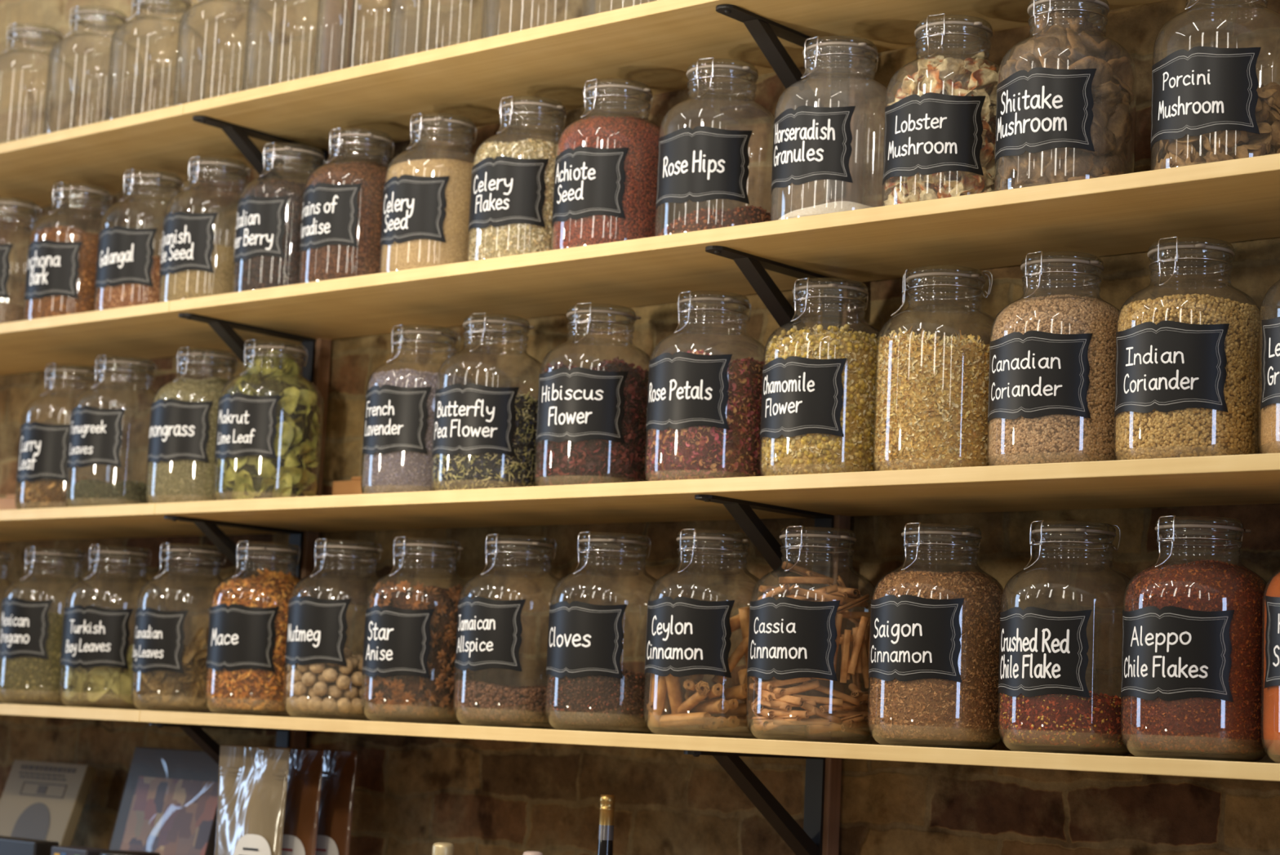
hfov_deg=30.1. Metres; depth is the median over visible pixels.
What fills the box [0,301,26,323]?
powder
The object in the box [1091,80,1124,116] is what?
mushroom
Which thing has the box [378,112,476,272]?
jar
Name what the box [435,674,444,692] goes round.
star anise
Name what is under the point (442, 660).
star anise
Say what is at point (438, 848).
bottle
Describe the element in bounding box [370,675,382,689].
star anise
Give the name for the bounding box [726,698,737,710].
ceylon quill
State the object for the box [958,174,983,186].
mushroom
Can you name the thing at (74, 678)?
bay leaf
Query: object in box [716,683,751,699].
ceylon quill
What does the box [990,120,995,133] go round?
mushroom
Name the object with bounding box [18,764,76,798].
print
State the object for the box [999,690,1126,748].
crushed chile
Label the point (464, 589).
star anise
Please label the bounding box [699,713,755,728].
ceylon quill
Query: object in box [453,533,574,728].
jar
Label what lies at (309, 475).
lime leaf
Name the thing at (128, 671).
bay leaf
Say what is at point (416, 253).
seed
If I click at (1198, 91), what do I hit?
jar
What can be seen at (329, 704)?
nutmeg
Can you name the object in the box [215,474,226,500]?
lime leaf
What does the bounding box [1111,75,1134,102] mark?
mushroom
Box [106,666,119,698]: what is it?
bay leaf
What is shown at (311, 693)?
nutmeg
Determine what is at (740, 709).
ceylon quill
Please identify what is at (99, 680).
bay leaf
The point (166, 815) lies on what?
picture
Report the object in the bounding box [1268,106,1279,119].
slice
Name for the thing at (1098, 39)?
mushroom
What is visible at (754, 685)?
stick
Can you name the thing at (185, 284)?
seed
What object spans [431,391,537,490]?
flowers
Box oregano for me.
[0,611,88,702]
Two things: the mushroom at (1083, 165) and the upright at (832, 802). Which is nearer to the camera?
the mushroom at (1083, 165)
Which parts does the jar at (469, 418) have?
lever, lid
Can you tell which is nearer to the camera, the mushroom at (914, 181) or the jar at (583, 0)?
the mushroom at (914, 181)
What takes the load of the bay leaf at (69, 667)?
in the jar at (93, 636)
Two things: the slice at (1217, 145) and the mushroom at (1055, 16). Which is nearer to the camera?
the slice at (1217, 145)
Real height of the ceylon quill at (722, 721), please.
0.019 m
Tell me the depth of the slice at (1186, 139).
2.85 m
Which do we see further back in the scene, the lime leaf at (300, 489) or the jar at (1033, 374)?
the lime leaf at (300, 489)
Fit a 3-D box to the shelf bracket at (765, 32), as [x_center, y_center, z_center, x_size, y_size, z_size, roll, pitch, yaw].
[0.198,-0.455,3.354,0.030,0.215,0.285,-4,-10,41]
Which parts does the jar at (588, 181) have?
lever, lid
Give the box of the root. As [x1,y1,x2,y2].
[94,255,161,311]
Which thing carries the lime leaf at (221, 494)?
in the jar at (246, 424)
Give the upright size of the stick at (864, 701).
0.012 m
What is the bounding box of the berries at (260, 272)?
[233,178,305,292]
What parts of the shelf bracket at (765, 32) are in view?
arm, wall leg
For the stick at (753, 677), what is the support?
in the jar at (789, 637)
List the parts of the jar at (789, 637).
lever, glass, lid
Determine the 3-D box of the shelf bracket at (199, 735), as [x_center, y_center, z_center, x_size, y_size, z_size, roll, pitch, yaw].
[-0.708,0.605,3.967,0.030,0.215,0.285,-4,-10,41]
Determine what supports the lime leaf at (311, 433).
in the jar at (246, 424)
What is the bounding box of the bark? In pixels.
[24,225,98,319]
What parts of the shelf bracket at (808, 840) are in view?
arm, wall leg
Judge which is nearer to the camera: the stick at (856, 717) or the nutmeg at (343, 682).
the stick at (856, 717)
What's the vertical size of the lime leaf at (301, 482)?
0.047 m
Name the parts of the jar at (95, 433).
lever, lid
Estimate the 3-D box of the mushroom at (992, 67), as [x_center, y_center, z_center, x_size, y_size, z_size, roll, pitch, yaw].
[0.457,-0.461,3.148,0.019,0.035,0.048,4,-7,-7]
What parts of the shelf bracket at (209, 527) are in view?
arm, wall leg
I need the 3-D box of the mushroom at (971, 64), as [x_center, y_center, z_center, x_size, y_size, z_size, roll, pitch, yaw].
[0.439,-0.470,3.130,0.020,0.034,0.049,-2,-9,32]
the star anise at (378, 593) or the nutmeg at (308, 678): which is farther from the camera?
the nutmeg at (308, 678)
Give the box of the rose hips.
[657,204,774,235]
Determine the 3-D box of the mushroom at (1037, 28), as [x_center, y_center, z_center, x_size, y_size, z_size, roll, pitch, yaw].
[0.526,-0.504,3.066,0.021,0.056,0.048,-3,-9,35]
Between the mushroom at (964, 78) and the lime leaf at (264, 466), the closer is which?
the mushroom at (964, 78)
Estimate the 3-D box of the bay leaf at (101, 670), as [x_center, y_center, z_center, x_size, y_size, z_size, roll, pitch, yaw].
[-0.936,0.426,4.144,0.062,0.038,0.016,4,-7,-7]
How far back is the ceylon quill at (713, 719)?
3.24 m
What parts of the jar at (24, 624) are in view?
lever, glass, lid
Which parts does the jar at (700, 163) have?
lever, lid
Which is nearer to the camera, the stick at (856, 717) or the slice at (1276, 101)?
the slice at (1276, 101)
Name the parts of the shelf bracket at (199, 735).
arm, wall leg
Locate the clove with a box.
[546,666,656,727]
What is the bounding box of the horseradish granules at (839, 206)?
[778,200,872,219]
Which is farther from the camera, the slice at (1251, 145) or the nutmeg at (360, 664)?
the nutmeg at (360, 664)
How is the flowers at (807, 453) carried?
in the jar at (800, 395)
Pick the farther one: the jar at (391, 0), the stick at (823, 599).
the jar at (391, 0)
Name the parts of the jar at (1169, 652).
lever, glass, lid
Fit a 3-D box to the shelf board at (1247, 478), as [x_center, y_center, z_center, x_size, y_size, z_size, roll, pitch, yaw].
[0.227,0.095,3.239,2.434,0.019,0.322,-4,-10,41]
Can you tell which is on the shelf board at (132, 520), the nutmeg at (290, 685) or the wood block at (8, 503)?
the wood block at (8, 503)
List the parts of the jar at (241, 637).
lever, glass, mace blades, lid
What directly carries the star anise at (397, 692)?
in the jar at (397, 640)
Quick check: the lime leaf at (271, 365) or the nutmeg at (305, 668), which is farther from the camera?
the lime leaf at (271, 365)
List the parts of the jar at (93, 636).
lever, glass, lid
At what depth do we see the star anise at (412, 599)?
3.64 m
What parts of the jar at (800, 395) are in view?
lever, lid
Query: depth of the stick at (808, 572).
3.21 m
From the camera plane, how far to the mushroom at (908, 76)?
3.18 m
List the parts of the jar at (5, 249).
glass, lid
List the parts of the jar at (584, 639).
lever, glass, lid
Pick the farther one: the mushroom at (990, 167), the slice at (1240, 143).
the mushroom at (990, 167)
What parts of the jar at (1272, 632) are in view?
glass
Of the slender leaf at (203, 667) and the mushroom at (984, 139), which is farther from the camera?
the slender leaf at (203, 667)
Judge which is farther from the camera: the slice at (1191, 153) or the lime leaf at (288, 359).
the lime leaf at (288, 359)
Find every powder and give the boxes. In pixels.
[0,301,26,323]
[1260,403,1279,453]
[1262,572,1279,755]
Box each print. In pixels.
[10,802,50,839]
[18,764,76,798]
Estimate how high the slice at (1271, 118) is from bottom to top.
0.034 m
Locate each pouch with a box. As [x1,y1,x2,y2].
[214,744,290,854]
[253,745,324,854]
[286,746,357,854]
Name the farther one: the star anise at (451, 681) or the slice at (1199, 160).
the star anise at (451, 681)
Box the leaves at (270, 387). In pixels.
[226,378,311,499]
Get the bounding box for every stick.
[748,682,785,695]
[751,675,762,683]
[751,695,759,707]
[751,703,774,718]
[751,715,800,723]
[752,683,759,691]
[752,706,760,716]
[753,720,769,730]
[755,684,790,695]
[755,698,763,711]
[756,680,772,691]
[757,582,789,599]
[758,585,790,593]
[758,689,802,705]
[758,692,772,702]
[758,698,791,711]
[759,677,812,689]
[762,706,817,731]
[767,709,808,718]
[770,699,817,707]
[770,724,804,733]
[773,679,819,698]
[773,717,830,724]
[778,576,828,583]
[782,561,834,585]
[786,583,838,596]
[786,584,799,594]
[788,587,826,599]
[790,586,843,604]
[792,693,843,705]
[800,700,842,724]
[801,680,860,706]
[804,597,826,601]
[806,570,815,577]
[806,721,851,733]
[819,702,860,712]
[825,693,870,704]
[827,591,860,599]
[827,711,867,717]
[829,712,864,724]
[831,594,868,608]
[833,613,843,672]
[836,586,859,595]
[836,593,869,613]
[837,575,848,596]
[838,605,860,625]
[839,599,862,606]
[839,634,853,644]
[840,611,871,617]
[840,629,851,682]
[840,634,850,679]
[840,703,870,711]
[840,724,870,735]
[843,591,847,599]
[847,616,869,675]
[848,683,866,703]
[848,719,868,728]
[849,641,861,688]
[850,691,868,696]
[852,627,862,672]
[860,617,870,673]
[860,700,870,705]
[861,636,871,688]
[867,635,870,664]
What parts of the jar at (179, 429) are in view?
lever, lid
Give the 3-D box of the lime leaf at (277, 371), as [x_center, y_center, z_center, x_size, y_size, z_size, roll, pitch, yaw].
[-0.615,-0.087,3.988,0.041,0.025,0.018,4,-8,-14]
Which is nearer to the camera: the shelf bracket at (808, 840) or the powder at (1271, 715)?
the powder at (1271, 715)
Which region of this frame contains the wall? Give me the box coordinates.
[0,0,1279,854]
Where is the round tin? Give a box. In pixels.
[99,849,159,854]
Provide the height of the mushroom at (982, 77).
0.050 m
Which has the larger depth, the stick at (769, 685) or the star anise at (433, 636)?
the star anise at (433, 636)
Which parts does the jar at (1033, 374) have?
lever, lid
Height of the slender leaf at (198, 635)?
0.068 m
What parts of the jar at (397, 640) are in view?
lever, glass, lid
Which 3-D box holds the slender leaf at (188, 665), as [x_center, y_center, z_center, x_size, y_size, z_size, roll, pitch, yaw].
[-0.784,0.399,4.016,0.066,0.013,0.014,1,-8,14]
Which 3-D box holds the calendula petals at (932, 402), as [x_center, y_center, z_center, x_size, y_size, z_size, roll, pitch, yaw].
[0.397,-0.030,3.128,0.172,0.198,0.171,3,-7,-4]
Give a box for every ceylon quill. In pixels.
[646,701,668,714]
[648,672,659,727]
[648,675,667,727]
[658,711,711,727]
[663,691,671,727]
[665,673,686,728]
[671,687,709,713]
[683,679,709,693]
[684,674,703,699]
[684,697,728,713]
[695,680,709,699]
[696,715,719,728]
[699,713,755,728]
[704,683,724,699]
[708,715,727,729]
[710,700,754,716]
[711,636,748,684]
[715,715,739,727]
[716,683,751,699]
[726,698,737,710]
[729,613,741,631]
[737,606,750,670]
[737,668,752,731]
[739,671,755,702]
[750,688,757,701]
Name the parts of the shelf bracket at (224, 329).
arm, wall leg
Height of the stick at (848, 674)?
0.061 m
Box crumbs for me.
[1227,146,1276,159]
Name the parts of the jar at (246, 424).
lever, lid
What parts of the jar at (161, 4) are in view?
lever, lid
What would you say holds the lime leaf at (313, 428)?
in the jar at (246, 424)
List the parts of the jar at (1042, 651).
lever, glass, lid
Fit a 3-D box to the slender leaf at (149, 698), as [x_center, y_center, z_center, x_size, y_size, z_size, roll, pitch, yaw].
[-0.837,0.439,4.032,0.011,0.052,0.057,7,-9,-33]
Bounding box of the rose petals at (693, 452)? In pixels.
[646,349,765,480]
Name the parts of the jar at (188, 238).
lever, lid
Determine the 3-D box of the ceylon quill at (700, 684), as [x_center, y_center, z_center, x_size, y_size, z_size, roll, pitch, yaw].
[0.087,0.365,3.290,0.020,0.028,0.101,2,-7,3]
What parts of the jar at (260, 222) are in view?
lever, lid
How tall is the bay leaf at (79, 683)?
0.065 m
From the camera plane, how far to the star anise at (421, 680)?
3.63 m
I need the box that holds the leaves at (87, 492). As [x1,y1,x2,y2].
[66,478,147,506]
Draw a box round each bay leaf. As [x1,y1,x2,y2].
[61,668,70,692]
[62,689,77,701]
[65,666,72,686]
[66,684,77,698]
[69,666,79,674]
[70,674,77,688]
[71,665,86,701]
[80,667,93,688]
[80,668,90,681]
[80,674,90,701]
[80,675,105,697]
[84,666,120,682]
[86,673,113,702]
[91,687,113,700]
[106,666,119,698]
[107,666,119,677]
[108,672,135,703]
[118,667,124,680]
[123,667,133,682]
[126,643,133,667]
[128,661,132,678]
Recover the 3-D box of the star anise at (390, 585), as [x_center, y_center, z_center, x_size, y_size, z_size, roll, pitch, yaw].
[-0.386,0.249,3.665,0.027,0.025,0.013,-1,-8,25]
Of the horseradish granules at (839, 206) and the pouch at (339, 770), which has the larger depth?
the pouch at (339, 770)
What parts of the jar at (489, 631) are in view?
lever, glass, lid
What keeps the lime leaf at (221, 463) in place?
in the jar at (246, 424)
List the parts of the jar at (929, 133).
lever, lid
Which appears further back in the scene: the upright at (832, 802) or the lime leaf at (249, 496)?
the lime leaf at (249, 496)
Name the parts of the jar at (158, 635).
lever, glass, lid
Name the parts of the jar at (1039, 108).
lever, lid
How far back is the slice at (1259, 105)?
2.83 m
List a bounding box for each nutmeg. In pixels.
[285,695,294,710]
[286,672,292,682]
[286,680,295,694]
[287,662,297,671]
[288,695,299,710]
[289,667,304,682]
[293,681,306,695]
[296,695,309,711]
[297,662,310,671]
[302,671,316,686]
[302,685,311,697]
[307,684,320,697]
[307,696,322,711]
[309,662,325,673]
[313,681,328,696]
[316,671,330,684]
[321,697,336,711]
[322,666,337,681]
[325,662,337,666]
[327,684,343,699]
[328,664,339,670]
[328,681,335,685]
[330,699,337,711]
[333,670,346,684]
[336,675,351,689]
[337,697,351,712]
[338,657,353,674]
[343,647,352,657]
[343,685,358,699]
[347,656,359,671]
[347,671,358,686]
[351,671,366,685]
[351,697,365,713]
[354,654,363,660]
[356,685,361,698]
[358,657,363,671]
[359,684,366,699]
[364,699,373,713]
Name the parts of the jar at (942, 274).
lever, lid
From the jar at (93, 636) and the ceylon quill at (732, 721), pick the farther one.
the jar at (93, 636)
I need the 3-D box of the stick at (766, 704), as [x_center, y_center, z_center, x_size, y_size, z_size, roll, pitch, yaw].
[0.179,0.369,3.156,0.012,0.016,0.061,7,-9,-33]
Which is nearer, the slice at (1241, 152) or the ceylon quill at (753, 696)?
the slice at (1241, 152)
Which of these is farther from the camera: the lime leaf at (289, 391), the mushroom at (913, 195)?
the lime leaf at (289, 391)
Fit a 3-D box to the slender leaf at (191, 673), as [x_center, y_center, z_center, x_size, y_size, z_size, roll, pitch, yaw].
[-0.779,0.422,4.019,0.093,0.024,0.016,0,-8,18]
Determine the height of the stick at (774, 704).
0.013 m
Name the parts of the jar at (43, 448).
lever, lid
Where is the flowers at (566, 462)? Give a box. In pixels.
[535,356,648,485]
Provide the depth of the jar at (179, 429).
4.05 m
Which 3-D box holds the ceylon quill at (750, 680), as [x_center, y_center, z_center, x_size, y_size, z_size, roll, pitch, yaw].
[0.155,0.340,3.292,0.038,0.081,0.016,9,-10,-41]
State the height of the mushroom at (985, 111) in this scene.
0.047 m
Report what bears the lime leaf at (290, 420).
in the jar at (246, 424)
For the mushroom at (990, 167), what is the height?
0.057 m
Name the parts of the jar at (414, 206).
lever, lid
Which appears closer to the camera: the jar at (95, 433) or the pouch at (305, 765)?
the pouch at (305, 765)
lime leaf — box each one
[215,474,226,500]
[215,487,229,499]
[217,457,228,470]
[217,484,225,500]
[222,391,234,395]
[223,464,235,488]
[224,458,230,473]
[225,465,236,481]
[229,455,247,469]
[231,372,252,395]
[231,485,246,499]
[234,469,253,498]
[238,378,261,391]
[241,455,272,465]
[243,384,262,395]
[243,390,253,395]
[243,483,257,498]
[245,364,257,376]
[246,483,265,497]
[249,359,263,381]
[249,372,257,382]
[250,364,271,382]
[253,352,277,368]
[254,455,276,479]
[259,348,279,373]
[261,368,284,379]
[261,478,283,493]
[264,474,275,484]
[266,375,280,383]
[269,356,279,369]
[271,373,284,376]
[271,466,302,484]
[272,470,292,497]
[273,421,293,457]
[275,374,301,386]
[275,435,300,458]
[277,394,297,414]
[277,435,287,444]
[279,353,293,373]
[280,411,294,427]
[280,484,304,497]
[281,386,299,408]
[283,353,291,369]
[284,360,298,382]
[284,449,300,466]
[288,354,300,374]
[288,424,302,446]
[293,408,306,413]
[293,415,302,422]
[294,380,316,395]
[295,459,306,485]
[295,487,303,496]
[297,389,317,405]
[297,476,315,490]
[298,441,311,457]
[298,466,317,484]
[302,428,319,448]
[302,454,317,464]
[302,490,315,496]
[304,403,310,426]
[305,483,317,490]
[305,483,317,496]
[306,457,319,466]
[307,448,316,460]
[309,414,319,438]
[309,427,319,444]
[311,403,319,414]
[311,408,318,426]
[311,423,320,454]
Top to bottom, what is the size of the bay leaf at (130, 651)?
0.059 m
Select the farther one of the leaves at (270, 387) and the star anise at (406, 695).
the leaves at (270, 387)
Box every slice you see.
[1154,155,1165,169]
[1156,139,1164,163]
[1157,158,1163,169]
[1160,152,1171,168]
[1164,138,1172,154]
[1167,138,1183,155]
[1168,151,1186,167]
[1174,133,1202,142]
[1176,141,1195,159]
[1185,151,1203,165]
[1189,142,1197,162]
[1192,138,1203,152]
[1192,156,1206,164]
[1200,130,1222,138]
[1201,134,1213,151]
[1202,138,1211,155]
[1203,141,1222,159]
[1205,151,1219,163]
[1209,129,1240,147]
[1209,143,1234,161]
[1222,129,1248,147]
[1235,145,1248,159]
[1236,141,1248,146]
[1242,138,1262,150]
[1244,133,1271,144]
[1248,142,1268,155]
[1248,148,1262,157]
[1254,97,1273,122]
[1255,96,1262,111]
[1256,81,1277,97]
[1257,121,1272,133]
[1260,84,1279,99]
[1262,87,1279,108]
[1265,112,1276,121]
[1266,103,1279,114]
[1266,142,1270,154]
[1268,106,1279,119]
[1269,119,1279,146]
[1270,143,1279,151]
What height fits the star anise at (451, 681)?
0.028 m
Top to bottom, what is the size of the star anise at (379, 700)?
0.028 m
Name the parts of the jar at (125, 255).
lever, lid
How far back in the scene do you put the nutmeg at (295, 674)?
3.78 m
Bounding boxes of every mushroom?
[884,176,898,192]
[884,194,897,205]
[885,172,920,187]
[887,75,916,105]
[893,78,914,102]
[893,176,909,202]
[896,186,919,204]
[897,88,902,96]
[906,173,928,201]
[910,72,918,84]
[911,57,939,83]
[912,75,925,94]
[916,57,937,79]
[916,88,924,96]
[916,174,941,192]
[917,54,944,68]
[919,186,937,200]
[920,64,943,93]
[921,61,942,76]
[921,171,944,183]
[932,171,959,191]
[935,57,965,83]
[937,170,959,198]
[940,89,946,94]
[942,79,956,95]
[944,79,974,96]
[950,180,962,196]
[958,57,976,75]
[958,167,986,195]
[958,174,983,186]
[960,51,989,89]
[960,142,995,186]
[963,57,984,84]
[965,88,991,122]
[967,67,1001,96]
[967,85,986,90]
[977,187,991,193]
[981,120,992,137]
[981,124,995,148]
[981,128,987,136]
[981,134,987,145]
[981,184,998,192]
[982,105,996,124]
[983,64,996,71]
[984,60,994,71]
[985,84,995,106]
[985,158,998,175]
[989,75,1003,106]
[989,139,995,161]
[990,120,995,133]
[992,173,1000,191]
[998,156,1004,185]
[1000,58,1017,79]
[1000,151,1036,178]
[1000,169,1023,190]
[1011,36,1059,60]
[1014,52,1042,71]
[1014,160,1048,186]
[1033,146,1069,165]
[1034,9,1067,37]
[1035,16,1043,36]
[1035,22,1071,56]
[1037,8,1085,33]
[1039,48,1069,69]
[1044,151,1093,183]
[1062,147,1106,177]
[1066,13,1079,33]
[1066,26,1088,62]
[1066,45,1093,66]
[1067,55,1112,87]
[1067,173,1113,181]
[1072,13,1093,30]
[1076,102,1115,155]
[1077,31,1111,57]
[1084,25,1105,43]
[1091,56,1134,94]
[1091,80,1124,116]
[1093,44,1119,62]
[1102,151,1124,174]
[1106,102,1129,157]
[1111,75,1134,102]
[1119,142,1131,173]
[1120,91,1133,136]
[1124,125,1132,143]
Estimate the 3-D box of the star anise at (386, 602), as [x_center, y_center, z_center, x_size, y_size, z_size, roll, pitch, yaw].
[-0.389,0.268,3.658,0.012,0.027,0.030,5,-8,-15]
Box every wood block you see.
[0,493,17,510]
[332,475,362,494]
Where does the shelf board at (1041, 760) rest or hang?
attached to the wall
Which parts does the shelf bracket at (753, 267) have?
arm, wall leg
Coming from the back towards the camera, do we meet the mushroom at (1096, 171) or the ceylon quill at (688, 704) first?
the ceylon quill at (688, 704)
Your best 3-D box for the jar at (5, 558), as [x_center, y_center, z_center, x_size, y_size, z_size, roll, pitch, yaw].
[-1.256,0.375,4.503,0.176,0.288,0.176,3,-7,-6]
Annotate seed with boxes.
[160,244,235,302]
[381,158,472,272]
[552,115,669,249]
[988,293,1119,465]
[1115,293,1262,459]
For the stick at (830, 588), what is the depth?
3.18 m
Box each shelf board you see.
[0,103,312,211]
[0,300,302,375]
[0,502,277,541]
[0,703,208,721]
[139,710,1279,781]
[155,453,1279,532]
[168,153,1279,339]
[183,0,1164,151]
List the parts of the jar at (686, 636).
lever, glass, lid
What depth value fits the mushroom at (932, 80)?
3.12 m
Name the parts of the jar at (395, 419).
lever, lid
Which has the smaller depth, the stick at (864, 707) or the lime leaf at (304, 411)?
the stick at (864, 707)
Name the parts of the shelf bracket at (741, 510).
arm, wall leg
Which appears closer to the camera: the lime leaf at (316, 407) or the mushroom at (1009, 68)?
the mushroom at (1009, 68)
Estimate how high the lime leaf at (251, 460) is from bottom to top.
0.026 m
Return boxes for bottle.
[431,841,453,854]
[523,850,542,854]
[597,794,615,854]
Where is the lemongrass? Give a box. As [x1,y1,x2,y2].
[146,376,234,502]
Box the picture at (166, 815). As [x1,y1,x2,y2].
[120,775,217,854]
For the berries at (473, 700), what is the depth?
3.49 m
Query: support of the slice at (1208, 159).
in the jar at (1198, 91)
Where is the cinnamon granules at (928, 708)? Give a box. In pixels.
[869,569,1006,742]
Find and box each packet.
[0,835,58,854]
[50,845,108,854]
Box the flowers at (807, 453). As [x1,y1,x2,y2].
[760,324,883,475]
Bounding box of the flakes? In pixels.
[468,137,556,261]
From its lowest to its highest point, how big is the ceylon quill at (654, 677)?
0.091 m
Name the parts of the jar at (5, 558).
lid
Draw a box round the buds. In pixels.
[362,368,473,493]
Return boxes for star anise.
[363,675,373,688]
[364,685,373,701]
[367,698,381,714]
[368,593,374,607]
[368,697,374,714]
[370,595,382,606]
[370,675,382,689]
[371,581,466,718]
[372,586,377,598]
[373,689,386,708]
[374,582,382,599]
[380,581,396,595]
[381,676,391,686]
[382,594,391,606]
[382,696,396,715]
[386,677,404,695]
[391,686,408,702]
[394,694,409,711]
[395,580,412,592]
[401,689,416,707]
[405,593,420,609]
[409,697,426,715]
[412,580,425,597]
[414,596,430,609]
[417,676,425,693]
[424,688,439,703]
[425,585,439,594]
[426,661,432,674]
[429,611,439,627]
[429,629,439,648]
[429,701,438,716]
[435,598,448,615]
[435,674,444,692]
[436,648,448,667]
[438,624,448,636]
[439,663,451,679]
[439,693,449,707]
[441,631,456,648]
[443,675,457,693]
[445,586,462,601]
[445,619,457,635]
[446,700,454,717]
[448,609,456,625]
[450,653,455,663]
[451,666,463,680]
[453,596,461,612]
[454,583,464,596]
[460,674,468,679]
[461,667,473,679]
[462,586,472,598]
[468,586,475,597]
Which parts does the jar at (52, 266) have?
lever, lid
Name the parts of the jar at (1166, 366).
lever, lid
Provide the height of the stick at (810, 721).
0.012 m
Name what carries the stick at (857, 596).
in the jar at (789, 637)
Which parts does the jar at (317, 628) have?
lever, glass, lid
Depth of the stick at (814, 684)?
3.13 m
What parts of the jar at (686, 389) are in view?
lever, lid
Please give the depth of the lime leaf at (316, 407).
4.01 m
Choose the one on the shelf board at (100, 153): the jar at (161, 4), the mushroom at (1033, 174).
the jar at (161, 4)
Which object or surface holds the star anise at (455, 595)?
in the jar at (397, 640)
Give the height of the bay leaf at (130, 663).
0.044 m
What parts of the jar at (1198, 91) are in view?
lever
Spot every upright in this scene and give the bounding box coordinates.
[280,0,353,747]
[806,53,866,854]
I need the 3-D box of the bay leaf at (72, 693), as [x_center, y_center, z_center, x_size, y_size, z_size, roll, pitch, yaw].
[-0.996,0.458,4.177,0.019,0.040,0.047,5,-8,-19]
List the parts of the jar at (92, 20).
lever, lid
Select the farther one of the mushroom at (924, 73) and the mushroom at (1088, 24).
the mushroom at (924, 73)
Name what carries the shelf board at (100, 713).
attached to the wall
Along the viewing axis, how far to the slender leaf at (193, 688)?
4.02 m
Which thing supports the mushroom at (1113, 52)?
in the jar at (1039, 108)
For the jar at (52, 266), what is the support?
on the shelf board at (146, 331)
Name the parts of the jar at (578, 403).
lever, lid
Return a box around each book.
[0,759,96,845]
[109,746,218,854]
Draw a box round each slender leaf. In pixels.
[133,673,138,699]
[133,680,140,688]
[135,674,150,703]
[135,681,179,698]
[138,670,165,698]
[138,697,146,704]
[140,671,159,691]
[142,687,151,702]
[148,694,161,704]
[152,678,189,706]
[153,675,188,688]
[155,675,169,680]
[161,673,178,704]
[163,698,181,705]
[165,671,204,683]
[167,665,201,675]
[171,671,208,693]
[171,684,190,705]
[172,676,182,693]
[173,663,186,695]
[175,688,195,706]
[179,680,201,706]
[179,691,199,706]
[181,638,206,661]
[181,648,207,660]
[181,661,191,667]
[182,626,204,664]
[182,644,187,650]
[183,669,208,688]
[186,656,205,688]
[187,640,197,671]
[187,665,200,706]
[191,659,204,691]
[191,692,205,706]
[192,660,206,679]
[194,666,207,702]
[206,626,208,645]
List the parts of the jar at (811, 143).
lever, lid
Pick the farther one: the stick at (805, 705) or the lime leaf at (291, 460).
the lime leaf at (291, 460)
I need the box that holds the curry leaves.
[16,475,108,509]
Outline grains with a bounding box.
[299,160,388,283]
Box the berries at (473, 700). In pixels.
[454,680,548,722]
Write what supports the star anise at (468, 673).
in the jar at (397, 640)
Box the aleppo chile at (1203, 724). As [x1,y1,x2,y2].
[1122,559,1267,754]
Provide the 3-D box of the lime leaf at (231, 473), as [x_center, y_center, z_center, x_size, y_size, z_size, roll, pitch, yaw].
[-0.662,0.067,3.950,0.050,0.052,0.020,4,-8,-14]
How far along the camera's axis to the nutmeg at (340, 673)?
3.77 m
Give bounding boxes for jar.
[0,22,79,127]
[0,196,41,298]
[0,546,100,706]
[0,551,25,703]
[14,363,115,509]
[22,182,117,319]
[42,5,143,133]
[58,544,165,710]
[65,354,157,506]
[93,168,190,311]
[104,0,208,120]
[130,542,230,713]
[145,346,237,503]
[158,155,251,302]
[173,0,279,106]
[204,540,315,716]
[213,338,324,500]
[231,142,324,292]
[241,0,349,90]
[283,537,387,720]
[298,127,394,283]
[313,0,423,75]
[360,324,475,493]
[360,536,477,724]
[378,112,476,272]
[387,0,500,58]
[431,312,544,490]
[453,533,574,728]
[466,95,565,261]
[480,0,595,39]
[533,302,652,485]
[545,531,669,733]
[551,78,671,249]
[582,0,584,16]
[643,528,767,738]
[644,290,767,480]
[654,57,778,235]
[746,525,875,743]
[759,276,884,475]
[770,35,895,221]
[867,522,1008,749]
[872,265,995,471]
[881,13,1002,205]
[986,250,1119,465]
[994,0,1136,191]
[997,520,1133,755]
[1113,235,1263,460]
[1120,515,1268,761]
[1150,0,1279,170]
[1257,279,1279,453]
[1260,569,1279,763]
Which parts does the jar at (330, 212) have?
lever, lid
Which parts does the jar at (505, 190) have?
lever, lid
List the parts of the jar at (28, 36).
lever, lid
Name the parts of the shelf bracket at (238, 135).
arm, wall leg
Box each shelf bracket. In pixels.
[149,722,290,764]
[164,515,303,578]
[178,312,315,385]
[192,115,328,181]
[683,750,825,854]
[694,494,834,599]
[705,245,842,336]
[715,4,850,199]
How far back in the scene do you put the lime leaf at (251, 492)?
3.92 m
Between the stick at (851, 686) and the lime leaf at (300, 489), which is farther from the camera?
the lime leaf at (300, 489)
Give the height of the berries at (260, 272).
0.211 m
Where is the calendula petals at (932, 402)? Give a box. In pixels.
[874,325,989,471]
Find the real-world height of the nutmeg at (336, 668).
0.023 m
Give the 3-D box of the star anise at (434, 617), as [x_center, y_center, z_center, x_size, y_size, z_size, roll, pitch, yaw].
[-0.319,0.294,3.642,0.028,0.025,0.014,1,-7,13]
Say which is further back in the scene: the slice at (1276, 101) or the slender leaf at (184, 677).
the slender leaf at (184, 677)
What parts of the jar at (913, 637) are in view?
lever, glass, lid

